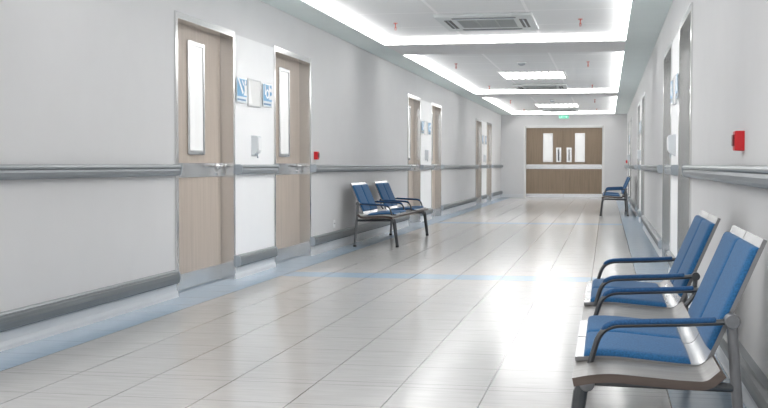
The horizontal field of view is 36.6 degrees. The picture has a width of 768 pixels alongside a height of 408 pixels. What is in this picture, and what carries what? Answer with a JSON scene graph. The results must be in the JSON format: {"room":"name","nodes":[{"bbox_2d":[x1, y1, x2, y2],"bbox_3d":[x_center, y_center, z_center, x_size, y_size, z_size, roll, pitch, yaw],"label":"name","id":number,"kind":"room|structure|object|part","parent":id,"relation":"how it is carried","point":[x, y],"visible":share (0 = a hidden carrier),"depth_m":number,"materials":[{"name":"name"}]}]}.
{"room":"hospital interior","nodes":[
{"label":"hospital interior","id":0,"kind":"room"},
{"bbox_2d":[0,0,500,311],"bbox_3d":[-0.129,-0.865,15.813,0.150,2.560,37.350,0,2,11],"label":"wall","id":1,"kind":"structure","parent":0,"point":[82,81],"depth_m":7.45,"materials":[{"name":"paint"}]},
{"bbox_2d":[0,270,180,331],"bbox_3d":[-2.496,0.699,2.994,0.051,0.099,10.812,0,2,11],"label":"rail","id":2,"kind":"object","parent":1,"relation":"attached to","point":[30,314],"visible":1,"depth_m":6.76,"materials":[{"name":"plastic"}]},
{"bbox_2d":[0,164,182,179],"bbox_3d":[-2.487,-0.063,2.967,0.067,0.084,10.816,0,2,11],"label":"handrail","id":3,"kind":"object","parent":1,"relation":"attached to","point":[7,171],"visible":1,"depth_m":6.70,"materials":[{"name":"grey metal"}]},
{"bbox_2d":[174,10,235,293],"bbox_3d":[-1.436,-0.379,8.969,0.157,2.048,1.346,0,2,11],"label":"door","id":4,"kind":"structure","parent":1,"relation":"in","point":[204,51],"depth_m":9.17,"materials":[{"name":"brown wood"}]},
{"bbox_3d":[-1.467,-0.262,8.978,0.005,0.110,1.246,0,2,11],"label":"push plate","id":5,"kind":"part","parent":4,"relation":"part of","materials":[{"name":"metal"}]},
{"bbox_3d":[-1.467,0.576,9.007,0.005,0.118,1.246,0,2,11],"label":"kick plate","id":6,"kind":"part","parent":4,"relation":"part of","materials":[{"name":"metal"}]},
{"bbox_3d":[-1.350,-0.305,9.412,0.060,0.056,0.208,0,2,11],"label":"lever handle","id":7,"kind":"part","parent":4,"relation":"part of","materials":[{"name":"silver metal"}]},
{"bbox_2d":[236,77,246,102],"bbox_3d":[-1.200,-0.956,9.749,0.019,0.205,0.270,0,2,11],"label":"wall sign","id":8,"kind":"object","parent":1,"relation":"attached to","point":[241,83],"visible":1,"depth_m":9.73,"materials":[{"name":"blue plastic"}]},
{"bbox_2d":[0,194,500,351],"bbox_3d":[-0.051,0.368,15.814,0.020,0.096,37.000,0,2,11],"label":"baseboard","id":9,"kind":"structure","parent":1,"relation":"attached to","point":[12,338],"depth_m":7.42,"materials":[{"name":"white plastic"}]},
{"bbox_2d":[247,78,260,107],"bbox_3d":[-1.133,-0.966,10.113,0.013,0.239,0.360,0,2,11],"label":"notice board","id":10,"kind":"object","parent":1,"relation":"attached to","point":[253,86],"visible":1,"depth_m":10.09,"materials":[{"name":"white plastic"}]},
{"bbox_3d":[-1.135,-0.966,10.114,0.008,0.217,0.342,0,2,11],"label":"panel","id":11,"kind":"part","parent":10,"relation":"part of","materials":[{"name":"paper"}]},
{"bbox_2d":[235,34,273,254],"bbox_3d":[-1.133,-0.459,10.181,0.005,1.934,1.188,0,2,11],"label":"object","id":12,"kind":"structure","parent":1,"relation":"attached to","point":[254,193],"depth_m":10.15,"materials":[{"name":"white paint"}]},
{"bbox_2d":[251,135,261,157],"bbox_3d":[-1.111,-0.499,10.115,0.070,0.198,0.110,0,2,11],"label":"soap dispenser","id":13,"kind":"object","parent":1,"relation":"attached to","point":[256,141],"visible":1,"depth_m":10.06,"materials":[{"name":"white plastic"}]},
{"bbox_2d":[236,246,277,266],"bbox_3d":[-1.111,0.457,10.208,0.051,0.099,1.114,0,2,11],"label":"rail","id":14,"kind":"object","parent":1,"relation":"attached to","point":[262,254],"visible":1,"depth_m":10.11,"materials":[{"name":"plastic"}]},
{"bbox_2d":[235,164,279,173],"bbox_3d":[-1.102,-0.305,10.181,0.067,0.084,1.118,0,2,11],"label":"handrail","id":15,"kind":"object","parent":1,"relation":"attached to","point":[239,169],"visible":1,"depth_m":10.04,"materials":[{"name":"grey metal"}]},
{"bbox_2d":[262,83,271,107],"bbox_3d":[-1.058,-0.981,10.486,0.019,0.205,0.270,0,2,11],"label":"wall sign","id":16,"kind":"object","parent":1,"relation":"attached to","point":[267,89],"visible":1,"depth_m":10.47,"materials":[{"name":"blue plastic"}]},
{"bbox_2d":[273,46,310,262],"bbox_3d":[-0.964,-0.461,11.427,0.157,2.048,1.356,0,2,11],"label":"door","id":17,"kind":"structure","parent":1,"relation":"in","point":[292,71],"depth_m":11.76,"materials":[{"name":"brown wood"}]},
{"bbox_3d":[-0.995,-0.345,11.437,0.005,0.110,1.256,0,2,11],"label":"push plate","id":18,"kind":"part","parent":17,"relation":"part of","materials":[{"name":"metal"}]},
{"bbox_3d":[-0.996,0.493,11.466,0.005,0.118,1.256,0,2,11],"label":"kick plate","id":19,"kind":"part","parent":17,"relation":"part of","materials":[{"name":"metal"}]},
{"bbox_2d":[314,152,319,159],"bbox_3d":[-0.712,-0.513,12.274,0.050,0.084,0.080,0,2,11],"label":"fire alarm","id":20,"kind":"object","parent":1,"relation":"attached to","point":[316,154],"visible":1,"depth_m":12.24,"materials":[{"name":"red plastic"}]},
{"bbox_2d":[311,215,409,245],"bbox_3d":[-0.181,0.294,15.052,0.051,0.099,5.964,0,2,11],"label":"rail","id":21,"kind":"object","parent":1,"relation":"attached to","point":[327,237],"visible":0.81,"depth_m":13.76,"materials":[{"name":"plastic"}]},
{"bbox_2d":[311,165,410,172],"bbox_3d":[-0.173,-0.468,15.024,0.067,0.084,5.968,0,2,11],"label":"handrail","id":22,"kind":"object","parent":1,"relation":"attached to","point":[314,168],"visible":1,"depth_m":14.02,"materials":[{"name":"grey metal"}]},
{"bbox_2d":[407,94,420,222],"bbox_3d":[0.411,-0.702,18.593,0.157,2.048,1.236,0,2,11],"label":"door","id":23,"kind":"structure","parent":1,"relation":"in","point":[413,102],"depth_m":19.12,"materials":[{"name":"beige wood"}]},
{"bbox_3d":[0.380,0.252,18.631,0.005,0.118,1.136,0,2,11],"label":"kick plate","id":24,"kind":"part","parent":23,"relation":"part of","materials":[{"name":"metal"}]},
{"bbox_2d":[421,121,423,133],"bbox_3d":[0.643,-1.278,19.349,0.019,0.205,0.270,0,2,11],"label":"wall sign","id":25,"kind":"object","parent":1,"relation":"attached to","point":[422,122],"visible":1,"depth_m":19.29,"materials":[{"name":"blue plastic"}]},
{"bbox_2d":[420,100,430,207],"bbox_3d":[0.710,-0.781,19.781,0.005,1.934,1.248,0,2,11],"label":"trim","id":26,"kind":"structure","parent":1,"relation":"attached to","point":[425,196],"depth_m":19.78,"materials":[{"name":"white paint"}]},
{"bbox_2d":[424,121,427,134],"bbox_3d":[0.710,-1.289,19.713,0.013,0.239,0.360,0,2,11],"label":"notice board","id":27,"kind":"object","parent":1,"relation":"attached to","point":[425,122],"visible":1,"depth_m":19.68,"materials":[{"name":"paper"}]},
{"bbox_2d":[420,208,432,215],"bbox_3d":[0.732,0.134,19.807,0.051,0.099,1.174,0,2,11],"label":"rail","id":28,"kind":"object","parent":1,"relation":"attached to","point":[430,210],"visible":0.67,"depth_m":19.96,"materials":[{"name":"plastic"}]},
{"bbox_3d":[0.730,0.140,19.808,0.048,0.082,1.154,0,2,11],"label":"rail","id":29,"kind":"part","parent":28,"relation":"part of","materials":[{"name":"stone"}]},
{"bbox_2d":[425,150,428,160],"bbox_3d":[0.732,-0.822,19.714,0.070,0.198,0.110,0,2,11],"label":"soap dispenser","id":30,"kind":"object","parent":1,"relation":"attached to","point":[426,151],"visible":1,"depth_m":19.66,"materials":[{"name":"white plastic"}]},
{"bbox_2d":[421,165,433,169],"bbox_3d":[0.740,-0.628,19.780,0.067,0.084,1.178,0,2,11],"label":"handrail","id":31,"kind":"object","parent":1,"relation":"attached to","point":[423,167],"visible":1,"depth_m":19.61,"materials":[{"name":"grey metal"}]},
{"bbox_2d":[428,123,430,134],"bbox_3d":[0.784,-1.303,20.085,0.019,0.205,0.270,0,2,11],"label":"wall sign","id":32,"kind":"object","parent":1,"relation":"attached to","point":[429,124],"visible":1,"depth_m":20.05,"materials":[{"name":"white plastic"}]},
{"bbox_2d":[431,102,440,215],"bbox_3d":[0.873,-0.783,20.997,0.157,2.048,1.236,0,2,11],"label":"door","id":33,"kind":"structure","parent":1,"relation":"in","point":[435,108],"depth_m":21.53,"materials":[{"name":"beige wood"}]},
{"bbox_2d":[441,197,476,209],"bbox_3d":[1.626,-0.023,24.470,0.051,0.099,5.774,0,2,11],"label":"rail","id":34,"kind":"object","parent":1,"relation":"attached to","point":[462,202],"visible":1,"depth_m":23.87,"materials":[{"name":"plastic"}]},
{"bbox_2d":[441,165,477,168],"bbox_3d":[1.635,-0.785,24.442,0.067,0.084,5.778,0,2,11],"label":"handrail","id":35,"kind":"object","parent":1,"relation":"attached to","point":[442,166],"visible":1,"depth_m":23.71,"materials":[{"name":"grey metal"}]},
{"bbox_2d":[475,118,481,202],"bbox_3d":[2.206,-1.017,27.942,0.157,2.048,1.286,0,2,11],"label":"door","id":36,"kind":"structure","parent":1,"relation":"in","point":[478,125],"depth_m":28.51,"materials":[{"name":"beige wood"}]},
{"bbox_2d":[482,121,486,194],"bbox_3d":[2.509,-1.096,29.154,0.005,1.934,1.248,0,2,11],"label":"trim","id":37,"kind":"structure","parent":1,"relation":"attached to","point":[484,124],"depth_m":29.22,"materials":[{"name":"white paint"}]},
{"bbox_2d":[486,122,491,199],"bbox_3d":[2.682,-1.100,30.420,0.157,2.048,1.336,0,2,11],"label":"door","id":38,"kind":"structure","parent":1,"relation":"in","point":[489,125],"depth_m":31.02,"materials":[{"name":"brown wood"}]},
{"bbox_2d":[492,165,502,167],"bbox_3d":[3.183,-1.056,32.505,0.067,0.084,2.906,0,2,11],"label":"handrail","id":39,"kind":"object","parent":1,"relation":"attached to","point":[493,166],"visible":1,"depth_m":32.20,"materials":[{"name":"grey metal"}]},
{"bbox_2d":[492,191,502,196],"bbox_3d":[3.174,-0.294,32.532,0.051,0.099,2.902,0,2,11],"label":"rail","id":40,"kind":"object","parent":1,"relation":"attached to","point":[498,192],"visible":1,"depth_m":32.39,"materials":[{"name":"plastic"}]},
{"bbox_2d":[0,197,745,407],"bbox_3d":[1.711,0.453,15.504,4.000,0.050,37.350,0,2,11],"label":"floor","id":41,"kind":"structure","parent":0,"point":[484,309],"depth_m":6.57,"materials":[{"name":"tile"}]},
{"bbox_2d":[350,181,428,246],"bbox_3d":[0.100,0.091,14.532,0.583,0.736,2.718,0,2,11],"label":"bench","id":42,"kind":"object","parent":41,"relation":"on","point":[361,190],"visible":1,"depth_m":13.93,"materials":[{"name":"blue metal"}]},
{"bbox_3d":[-0.321,0.238,13.459,0.066,0.486,0.029,0,2,11],"label":"leg","id":43,"kind":"part","parent":42,"relation":"part of","materials":[{"name":"grey metal"}]},
{"bbox_3d":[-0.100,0.069,13.411,0.416,0.158,0.029,0,2,11],"label":"armrest","id":44,"kind":"part","parent":42,"relation":"part of","materials":[{"name":"grey metal"}]},
{"bbox_3d":[0.067,0.040,14.278,0.416,0.158,0.029,0,2,11],"label":"armrest","id":45,"kind":"part","parent":42,"relation":"part of","materials":[{"name":"grey metal"}]},
{"bbox_3d":[0.129,0.331,13.375,0.085,0.310,0.035,0,2,11],"label":"leg","id":46,"kind":"part","parent":42,"relation":"part of","materials":[{"name":"grey metal"}]},
{"bbox_3d":[0.558,0.256,15.610,0.085,0.310,0.035,0,2,11],"label":"leg","id":47,"kind":"part","parent":42,"relation":"part of","materials":[{"name":"grey metal"}]},
{"bbox_2d":[599,176,630,215],"bbox_3d":[4.534,-0.183,22.760,0.584,0.736,2.718,0,2,11],"label":"bench","id":48,"kind":"object","parent":41,"relation":"on","point":[605,194],"visible":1,"depth_m":21.68,"materials":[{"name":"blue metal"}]},
{"bbox_3d":[4.076,0.053,21.696,0.085,0.310,0.035,0,2,11],"label":"leg","id":49,"kind":"part","parent":48,"relation":"part of","materials":[{"name":"grey metal"}]},
{"bbox_3d":[4.526,-0.033,21.607,0.066,0.486,0.029,0,2,11],"label":"leg","id":50,"kind":"part","parent":48,"relation":"part of","materials":[{"name":"grey metal"}]},
{"bbox_2d":[571,210,766,407],"bbox_3d":[1.032,0.431,4.513,0.584,0.736,2.718,0,2,11],"label":"chairs","id":51,"kind":"object","parent":41,"relation":"on","point":[633,333],"visible":1,"depth_m":3.59,"materials":[{"name":"blue metal"}]},
{"bbox_3d":[0.574,0.667,3.449,0.085,0.310,0.035,0,2,11],"label":"leg","id":52,"kind":"part","parent":51,"relation":"part of","materials":[{"name":"grey metal"}]},
{"bbox_3d":[1.232,0.334,5.631,0.416,0.158,0.029,0,2,11],"label":"armrest","id":53,"kind":"part","parent":51,"relation":"part of","materials":[{"name":"grey metal"}]},
{"bbox_3d":[1.065,0.363,4.763,0.416,0.158,0.029,0,2,11],"label":"armrest","id":54,"kind":"part","parent":51,"relation":"part of","materials":[{"name":"grey metal"}]},
{"bbox_3d":[0.970,0.380,4.264,0.416,0.158,0.029,0,2,11],"label":"armrest","id":55,"kind":"part","parent":51,"relation":"part of","materials":[{"name":"grey metal"}]},
{"bbox_3d":[0.803,0.409,3.397,0.416,0.158,0.029,0,2,11],"label":"armrest","id":56,"kind":"part","parent":51,"relation":"part of","materials":[{"name":"grey metal"}]},
{"bbox_3d":[1.024,0.581,3.360,0.066,0.486,0.029,0,2,11],"label":"leg","id":57,"kind":"part","parent":51,"relation":"part of","materials":[{"name":"grey metal"}]},
{"bbox_2d":[261,0,672,114],"bbox_3d":[1.709,-2.054,15.395,3.600,0.148,37.000,0,2,11],"label":"ceiling","id":58,"kind":"structure","parent":0,"point":[477,64],"depth_m":14.18,"materials":[{"name":"paint"}]},
{"bbox_2d":[304,0,631,43],"bbox_3d":[0.620,-1.839,9.722,2.890,0.075,8.540,0,2,11],"label":"light strip","id":59,"kind":"object","parent":58,"relation":"attached to","point":[320,5],"visible":1,"depth_m":13.79,"materials":[{"name":"white plastic"}]},
{"bbox_2d":[433,12,538,30],"bbox_3d":[1.119,-1.945,12.455,1.010,0.048,1.276,0,2,11],"label":"air conditioner","id":60,"kind":"object","parent":58,"relation":"attached to","point":[513,20],"visible":1,"depth_m":12.26,"materials":[{"name":"white plastic"}]},
{"bbox_2d":[457,19,517,27],"bbox_3d":[1.119,-1.950,12.455,0.600,0.034,0.680,0,2,11],"label":"grille","id":61,"kind":"object","parent":60,"relation":"attached to","point":[486,23],"depth_m":12.45,"materials":[{"name":"grey"}]},
{"bbox_2d":[405,51,623,93],"bbox_3d":[2.487,-2.166,19.449,2.890,0.075,8.700,0,2,11],"label":"light strip","id":62,"kind":"object","parent":58,"relation":"attached to","point":[413,57],"visible":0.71,"depth_m":23.49,"materials":[{"name":"white plastic"}]},
{"bbox_2d":[497,70,567,78],"bbox_3d":[2.560,-2.207,19.882,1.110,0.022,1.560,0,2,11],"label":"recessed light","id":63,"kind":"object","parent":58,"relation":"in","point":[505,74],"visible":1,"depth_m":19.80,"materials":[{"name":"white plastic"}]},
{"bbox_2d":[513,84,567,89],"bbox_3d":[3.086,-2.292,22.784,1.010,0.048,1.276,0,2,11],"label":"air conditioner","id":64,"kind":"object","parent":58,"relation":"attached to","point":[517,86],"visible":1,"depth_m":22.39,"materials":[{"name":"white plastic"}]},
{"bbox_2d":[525,87,556,88],"bbox_3d":[3.086,-2.297,22.783,0.600,0.034,0.680,0,2,11],"label":"grille","id":65,"kind":"object","parent":64,"relation":"attached to","point":[525,87],"depth_m":22.85,"materials":[{"name":"grey"}]},
{"bbox_2d":[484,96,616,113],"bbox_3d":[4.345,-2.491,29.127,2.890,0.075,8.540,0,2,11],"label":"light strip","id":66,"kind":"object","parent":58,"relation":"attached to","point":[488,99],"visible":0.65,"depth_m":33.21,"materials":[{"name":"white plastic"}]},
{"bbox_2d":[534,103,579,106],"bbox_3d":[4.477,-2.547,29.976,1.110,0.022,1.560,0,2,11],"label":"recessed light","id":67,"kind":"object","parent":58,"relation":"in","point":[551,104],"visible":1,"depth_m":29.85,"materials":[{"name":"white plastic"}]},
{"bbox_2d":[536,104,577,106],"bbox_3d":[4.477,-2.554,29.976,1.050,0.004,1.500,0,2,11],"label":"diffuser","id":68,"kind":"object","parent":67,"relation":"attached to","point":[537,105],"depth_m":30.10,"materials":[{"name":"white plastic"}]},
{"bbox_2d":[541,109,579,111],"bbox_3d":[4.957,-2.620,32.530,1.010,0.048,1.276,0,2,11],"label":"air conditioner","id":69,"kind":"object","parent":58,"relation":"attached to","point":[543,110],"visible":1,"depth_m":32.24,"materials":[{"name":"white plastic"}]},
{"bbox_2d":[558,115,568,118],"bbox_3d":[5.177,-2.520,33.415,0.300,0.130,0.036,0,2,11],"label":"exit sign","id":70,"kind":"object","parent":58,"relation":"hanging from","point":[559,116],"visible":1,"depth_m":33.40,"materials":[{"name":"green plastic"}]},
{"bbox_2d":[501,114,626,196],"bbox_3d":[5.212,-1.464,33.692,3.600,2.560,0.200,0,2,11],"label":"wall","id":71,"kind":"structure","parent":0,"point":[512,126],"depth_m":33.60,"materials":[{"name":"paint"}]},
{"bbox_2d":[502,194,623,197],"bbox_3d":[5.191,-0.229,33.628,3.540,0.096,0.014,0,2,11],"label":"baseboard","id":72,"kind":"structure","parent":71,"relation":"attached to","point":[503,195],"depth_m":33.89,"materials":[{"name":"white plastic"}]},
{"bbox_2d":[524,125,604,197],"bbox_3d":[5.216,-1.229,33.640,2.310,2.094,0.155,0,2,11],"label":"door","id":73,"kind":"structure","parent":71,"relation":"in","point":[560,161],"depth_m":33.63,"materials":[{"name":"brown wood"}]},
{"bbox_3d":[4.677,-0.250,33.765,1.082,0.103,0.008,0,2,11],"label":"kick plate","id":74,"kind":"part","parent":73,"relation":"part of","materials":[{"name":"metal"}]},
{"bbox_3d":[4.678,-1.083,33.737,1.082,0.135,0.008,0,2,11],"label":"push plate","id":75,"kind":"part","parent":73,"relation":"part of","materials":[{"name":"metal"}]},
{"bbox_3d":[5.066,-1.425,33.652,0.150,0.425,0.006,0,2,11],"label":"handle plate","id":76,"kind":"part","parent":73,"relation":"part of","materials":[{"name":"metal"}]},
{"bbox_3d":[5.361,-1.423,33.595,0.150,0.425,0.006,0,2,11],"label":"handle plate","id":77,"kind":"part","parent":73,"relation":"part of","materials":[{"name":"metal"}]},
{"bbox_3d":[5.748,-1.075,33.532,1.082,0.135,0.008,0,2,11],"label":"push plate","id":78,"kind":"part","parent":73,"relation":"part of","materials":[{"name":"metal"}]},
{"bbox_3d":[5.748,-0.242,33.560,1.082,0.103,0.008,0,2,11],"label":"kick plate","id":79,"kind":"part","parent":73,"relation":"part of","materials":[{"name":"metal"}]},
{"bbox_2d":[627,0,767,377],"bbox_3d":[3.554,-0.837,15.107,0.150,2.560,37.350,0,2,11],"label":"wall","id":80,"kind":"structure","parent":0,"point":[730,75],"depth_m":5.74,"materials":[{"name":"paint"}]},
{"bbox_2d":[628,121,629,200],"bbox_3d":[6.357,-1.074,29.766,0.157,2.048,1.336,0,2,11],"label":"door","id":81,"kind":"structure","parent":80,"relation":"in","point":[629,121],"depth_m":30.37,"materials":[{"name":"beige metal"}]},
{"bbox_2d":[629,148,629,195],"bbox_3d":[6.054,-1.072,28.551,0.005,1.934,1.198,0,2,11],"label":"trim","id":82,"kind":"structure","parent":80,"relation":"attached to","point":[629,148],"depth_m":28.87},
{"bbox_2d":[630,117,631,203],"bbox_3d":[5.886,-0.992,27.313,0.157,2.048,1.336,0,2,11],"label":"door","id":83,"kind":"structure","parent":80,"relation":"in","point":[631,117],"depth_m":27.91,"materials":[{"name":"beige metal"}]},
{"bbox_2d":[629,198,636,210],"bbox_3d":[5.154,-0.004,24.022,0.051,0.099,5.424,0,2,11],"label":"rail","id":84,"kind":"object","parent":80,"relation":"attached to","point":[631,201],"visible":0.95,"depth_m":23.21,"materials":[{"name":"plastic"}]},
{"bbox_2d":[637,101,640,216],"bbox_3d":[4.596,-0.766,20.589,0.157,2.048,1.436,0,2,11],"label":"door","id":85,"kind":"structure","parent":80,"relation":"in","point":[638,142],"depth_m":21.25,"materials":[{"name":"wood"}]},
{"bbox_2d":[637,150,640,161],"bbox_3d":[4.258,-0.806,19.369,0.070,0.198,0.110,0,2,11],"label":"soap dispenser","id":86,"kind":"object","parent":80,"relation":"attached to","point":[638,151],"visible":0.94,"depth_m":19.32,"materials":[{"name":"white plastic"}]},
{"bbox_2d":[640,100,641,209],"bbox_3d":[4.302,-0.765,19.423,0.005,1.934,0.998,0,2,11],"label":"trim","id":87,"kind":"structure","parent":80,"relation":"attached to","point":[641,100],"depth_m":19.47,"materials":[{"name":"white paint"}]},
{"bbox_2d":[641,92,644,222],"bbox_3d":[4.139,-0.686,18.209,0.157,2.048,1.486,0,2,11],"label":"door","id":88,"kind":"structure","parent":80,"relation":"in","point":[643,96],"depth_m":18.89,"materials":[{"name":"silver metal"}]},
{"bbox_2d":[640,165,662,172],"bbox_3d":[3.341,-0.450,14.590,0.067,0.084,5.898,0,2,11],"label":"handrail","id":89,"kind":"object","parent":80,"relation":"attached to","point":[652,168],"visible":0.98,"depth_m":12.92,"materials":[{"name":"grey metal"}]},
{"bbox_2d":[641,215,661,248],"bbox_3d":[3.349,0.312,14.614,0.051,0.099,5.894,0,2,11],"label":"rail","id":90,"kind":"object","parent":80,"relation":"attached to","point":[654,234],"visible":1,"depth_m":13.46,"materials":[{"name":"plastic"}]},
{"bbox_2d":[662,40,672,266],"bbox_3d":[2.744,-0.441,10.941,0.157,2.048,1.456,0,2,11],"label":"door","id":91,"kind":"structure","parent":80,"relation":"in","point":[667,70],"depth_m":11.61,"materials":[{"name":"beige wood"}]},
{"bbox_2d":[665,250,675,266],"bbox_3d":[2.411,0.476,9.731,0.051,0.099,1.064,0,2,11],"label":"rail","id":92,"kind":"object","parent":80,"relation":"attached to","point":[668,253],"visible":0.43,"depth_m":9.82,"materials":[{"name":"plastic"}]},
{"bbox_3d":[2.413,0.483,9.731,0.048,0.082,1.044,0,2,11],"label":"rail","id":93,"kind":"part","parent":92,"relation":"part of","materials":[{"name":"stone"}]},
{"bbox_2d":[664,165,677,174],"bbox_3d":[2.404,-0.286,9.707,0.067,0.084,1.068,0,2,11],"label":"handrail","id":94,"kind":"object","parent":80,"relation":"attached to","point":[669,169],"visible":0.94,"depth_m":9.19,"materials":[{"name":"grey metal"}]},
{"bbox_3d":[2.400,-0.286,9.708,0.052,0.080,1.044,0,2,11],"label":"rail","id":95,"kind":"part","parent":94,"relation":"part of","materials":[{"name":"grey metal"}]},
{"bbox_2d":[667,134,675,157],"bbox_3d":[2.390,-0.479,9.642,0.070,0.198,0.110,0,2,11],"label":"soap dispenser","id":96,"kind":"object","parent":80,"relation":"attached to","point":[671,139],"visible":0.99,"depth_m":9.59,"materials":[{"name":"white plastic"}]},
{"bbox_2d":[670,80,672,104],"bbox_3d":[2.486,-0.961,10.005,0.019,0.205,0.270,0,2,11],"label":"wall sign","id":97,"kind":"object","parent":80,"relation":"attached to","point":[671,87],"visible":0.93,"depth_m":9.95,"materials":[{"name":"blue plastic"}]},
{"bbox_2d":[670,31,678,256],"bbox_3d":[2.435,-0.439,9.696,0.005,1.934,1.138,0,2,11],"label":"trim","id":98,"kind":"structure","parent":80,"relation":"attached to","point":[675,44],"depth_m":9.70,"materials":[{"name":"white paint"}]},
{"bbox_2d":[673,75,676,104],"bbox_3d":[2.417,-0.946,9.631,0.013,0.239,0.360,0,2,11],"label":"notice board","id":99,"kind":"object","parent":80,"relation":"attached to","point":[674,77],"visible":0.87,"depth_m":9.70,"materials":[{"name":"paper"}]},
{"bbox_2d":[675,73,678,99],"bbox_3d":[2.345,-0.936,9.268,0.019,0.205,0.270,0,2,11],"label":"wall sign","id":100,"kind":"object","parent":80,"relation":"attached to","point":[677,74],"visible":1,"depth_m":9.24,"materials":[{"name":"white plastic"}]},
{"bbox_2d":[677,2,692,296],"bbox_3d":[2.273,-0.359,8.492,0.157,2.048,1.326,0,2,11],"label":"door","id":101,"kind":"structure","parent":80,"relation":"in","point":[686,25],"depth_m":9.09,"materials":[{"name":"silver metal"}]},
{"bbox_2d":[628,202,757,407],"bbox_3d":[3.464,0.394,15.140,0.020,0.096,37.000,0,2,11],"label":"baseboard","id":102,"kind":"structure","parent":80,"relation":"attached to","point":[748,400],"depth_m":5.45,"materials":[{"name":"white plastic"}]},
{"bbox_2d":[682,165,767,188],"bbox_3d":[1.005,-0.041,2.420,0.067,0.084,11.056,0,2,11],"label":"handrail","id":103,"kind":"object","parent":80,"relation":"attached to","point":[746,175],"visible":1,"depth_m":4.75,"materials":[{"name":"grey metal"}]},
{"bbox_2d":[687,281,767,407],"bbox_3d":[1.012,0.721,2.444,0.051,0.099,11.052,0,2,11],"label":"rail","id":104,"kind":"object","parent":80,"relation":"attached to","point":[755,381],"visible":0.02,"depth_m":4.28,"materials":[{"name":"plastic"}]},
{"bbox_2d":[731,131,744,150],"bbox_3d":[1.492,-0.266,4.885,0.050,0.084,0.080,0,2,11],"label":"fire alarm","id":105,"kind":"object","parent":80,"relation":"attached to","point":[738,137],"visible":1,"depth_m":4.85,"materials":[{"name":"red plastic"}]}
]}

